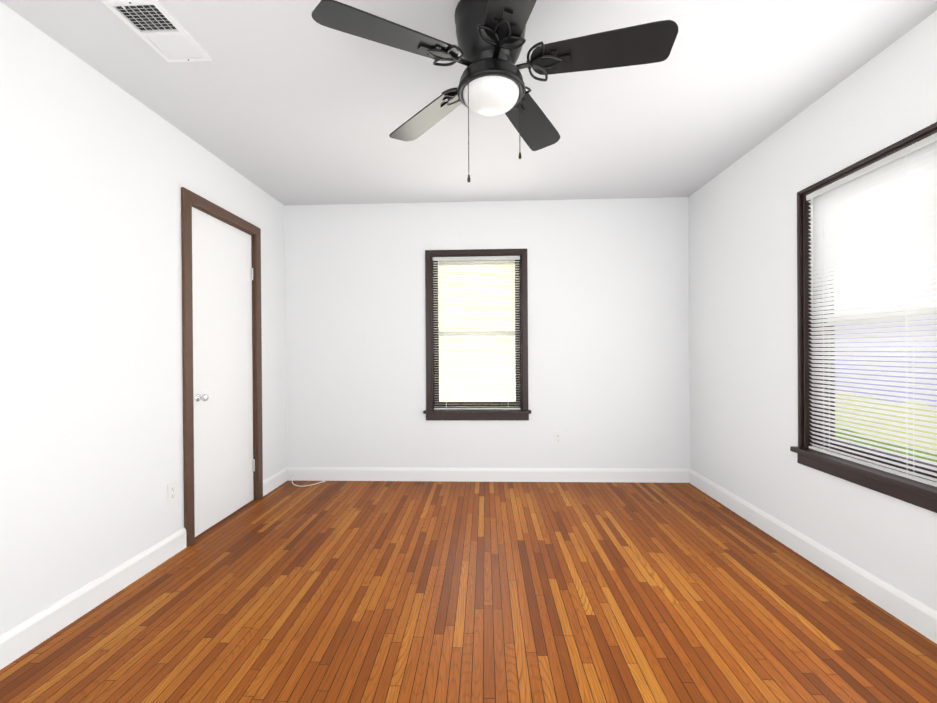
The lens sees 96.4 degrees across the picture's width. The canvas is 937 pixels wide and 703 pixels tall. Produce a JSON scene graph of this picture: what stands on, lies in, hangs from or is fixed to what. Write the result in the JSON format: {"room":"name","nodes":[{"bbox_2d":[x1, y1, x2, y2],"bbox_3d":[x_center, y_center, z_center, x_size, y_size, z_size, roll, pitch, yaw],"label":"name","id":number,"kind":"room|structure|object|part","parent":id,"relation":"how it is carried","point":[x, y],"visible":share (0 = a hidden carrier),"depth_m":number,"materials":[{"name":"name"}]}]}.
{"room":"empty bedroom","nodes":[
{"label":"empty bedroom","id":0,"kind":"room"},
{"bbox_2d":[0,1,285,634],"bbox_3d":[-1.784,-0.069,1.677,0.150,2.440,4.100,0,0,2],"label":"wall","id":1,"kind":"structure","parent":0,"point":[98,170],"depth_m":1.88,"materials":[{"name":"white paint"}]},
{"bbox_2d":[0,528,186,669],"bbox_3d":[-1.718,1.095,1.057,0.016,0.115,2.799,0,0,2],"label":"baseboard","id":2,"kind":"structure","parent":1,"relation":"attached to","point":[21,639],"depth_m":1.82,"materials":[{"name":"white wood"}]},
{"bbox_2d":[167,481,177,504],"bbox_3d":[-1.672,0.799,2.368,0.007,0.115,0.070,0,0,2],"label":"electrical outlet","id":3,"kind":"object","parent":1,"relation":"attached to","point":[172,493],"visible":1,"depth_m":2.36,"materials":[{"name":"white plastic"}]},
{"bbox_2d":[181,187,262,546],"bbox_3d":[-1.726,0.091,2.877,0.169,2.111,0.842,0,0,2],"label":"door frame","id":4,"kind":"structure","parent":1,"relation":"attached to","point":[189,198],"depth_m":2.51,"materials":[{"name":"brown wood"}]},
{"bbox_2d":[192,207,254,536],"bbox_3d":[-1.660,0.126,2.878,0.097,2.030,0.698,0,0,2],"label":"door","id":5,"kind":"structure","parent":1,"relation":"in","point":[222,363],"depth_m":2.84,"materials":[{"name":"white paint"}]},
{"bbox_3d":[-1.653,0.287,2.604,0.062,0.048,0.048,0,0,2],"label":"knob","id":6,"kind":"part","parent":5,"relation":"part of","materials":[{"name":"silver metal"}]},
{"bbox_3d":[-1.656,0.140,3.214,0.012,1.564,0.026,0,0,2],"label":"door hinge","id":7,"kind":"part","parent":5,"relation":"part of","materials":[{"name":"silver metal"}]},
{"bbox_2d":[263,467,287,495],"bbox_3d":[-1.620,1.087,3.502,0.016,0.115,0.409,0,0,2],"label":"baseboard","id":8,"kind":"structure","parent":1,"relation":"attached to","point":[274,481],"depth_m":3.50,"materials":[{"name":"white wood"}]},
{"bbox_2d":[0,481,936,702],"bbox_3d":[0.058,1.198,1.608,3.820,0.120,4.400,0,0,2],"label":"floor","id":9,"kind":"structure","parent":0,"point":[448,592],"depth_m":1.81,"materials":[{"name":"brown wood"}]},
{"bbox_2d":[292,474,324,486],"bbox_3d":[-1.409,1.113,3.619,0.314,0.060,0.167,0,0,2],"label":"cord","id":10,"kind":"object","parent":9,"relation":"on","point":[293,475],"visible":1,"depth_m":3.61,"materials":[{"name":"white plastic"}]},
{"bbox_2d":[0,0,936,205],"bbox_3d":[0.040,-1.362,1.600,3.820,0.120,4.400,0,0,2],"label":"ceiling","id":11,"kind":"structure","parent":0,"point":[287,102],"depth_m":2.09,"materials":[{"name":"paint"}]},
{"bbox_2d":[101,0,211,61],"bbox_3d":[-1.237,-1.284,1.689,0.200,0.018,0.325,0,0,2],"label":"ceiling vent","id":12,"kind":"object","parent":11,"relation":"in","point":[156,26],"visible":0.98,"depth_m":1.67,"materials":[{"name":"white metal"}]},
{"bbox_2d":[312,0,678,182],"bbox_3d":[0.116,-0.960,1.595,1.214,0.685,1.245,0,0,2],"label":"fan","id":13,"kind":"object","parent":11,"relation":"hanging from","point":[490,35],"visible":1,"depth_m":1.52,"materials":[{"name":"black metal"}]},
{"bbox_2d":[284,197,689,468],"bbox_3d":[0.134,-0.089,3.728,3.820,2.440,0.150,0,0,2],"label":"wall","id":14,"kind":"structure","parent":0,"point":[608,340],"depth_m":3.64,"materials":[{"name":"white paint"}]},
{"bbox_2d":[423,249,530,419],"bbox_3d":[0.073,-0.144,3.709,0.933,1.488,0.192,0,0,2],"label":"window","id":15,"kind":"structure","parent":14,"relation":"in","point":[432,413],"depth_m":3.66,"materials":[{"name":"brown wood"}]},
{"bbox_3d":[0.075,-0.160,3.760,0.777,1.344,0.040,0,0,2],"label":"window sash","id":16,"kind":"part","parent":15,"relation":"part of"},
{"bbox_2d":[433,256,520,408],"bbox_3d":[0.071,-0.162,3.675,0.765,1.339,0.044,0,0,2],"label":"window blind","id":17,"kind":"object","parent":15,"relation":"attached to","point":[438,259],"visible":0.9,"depth_m":3.68,"materials":[{"name":"white plastic"}]},
{"bbox_2d":[288,467,687,482],"bbox_3d":[0.119,1.074,3.649,3.480,0.115,0.016,0,0,2],"label":"baseboard","id":18,"kind":"structure","parent":14,"relation":"attached to","point":[301,473],"depth_m":3.64,"materials":[{"name":"white wood"}]},
{"bbox_2d":[554,431,561,444],"bbox_3d":[0.775,0.749,3.626,0.070,0.115,0.007,0,0,2],"label":"electrical outlet","id":19,"kind":"object","parent":14,"relation":"attached to","point":[557,437],"visible":1,"depth_m":3.62,"materials":[{"name":"white plastic"}]},
{"bbox_2d":[689,10,936,611],"bbox_3d":[1.883,-0.094,1.531,0.150,2.440,4.100,0,0,2],"label":"wall","id":20,"kind":"structure","parent":0,"point":[743,358],"depth_m":2.46,"materials":[{"name":"white paint"}]},
{"bbox_2d":[688,469,936,643],"bbox_3d":[1.808,1.069,1.538,0.016,0.115,4.100,0,0,2],"label":"baseboard","id":21,"kind":"structure","parent":20,"relation":"attached to","point":[907,609],"depth_m":2.08,"materials":[{"name":"white wood"}]},
{"bbox_2d":[790,122,936,512],"bbox_3d":[1.861,-0.129,1.532,0.192,1.501,1.622,0,0,2],"label":"window","id":22,"kind":"structure","parent":20,"relation":"in","point":[917,493],"depth_m":2.19,"materials":[{"name":"brown wood"}]},
{"bbox_2d":[806,133,936,486],"bbox_3d":[1.827,-0.159,1.533,0.044,1.379,1.508,0,0,2],"label":"window blind","id":23,"kind":"object","parent":22,"relation":"attached to","point":[875,212],"visible":1,"depth_m":1.89,"materials":[{"name":"white plastic"}]},
{"bbox_3d":[1.910,-0.158,1.530,0.065,1.384,1.520,0,0,2],"label":"window sash","id":24,"kind":"part","parent":22,"relation":"part of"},
{"label":"outside","id":25,"kind":"structure","parent":0,"visible":0},
{"bbox_2d":[439,265,515,401],"bbox_3d":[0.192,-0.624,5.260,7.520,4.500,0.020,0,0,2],"label":"window pane","id":26,"kind":"structure","parent":25,"point":[506,395],"depth_m":5.25,"materials":[{"name":"clear glass"}]},
{"bbox_2d":[834,242,936,461],"bbox_3d":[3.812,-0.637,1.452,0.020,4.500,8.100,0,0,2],"label":"window pane","id":27,"kind":"structure","parent":25,"point":[915,445],"depth_m":3.90,"materials":[{"name":"clear glass"}]}
]}

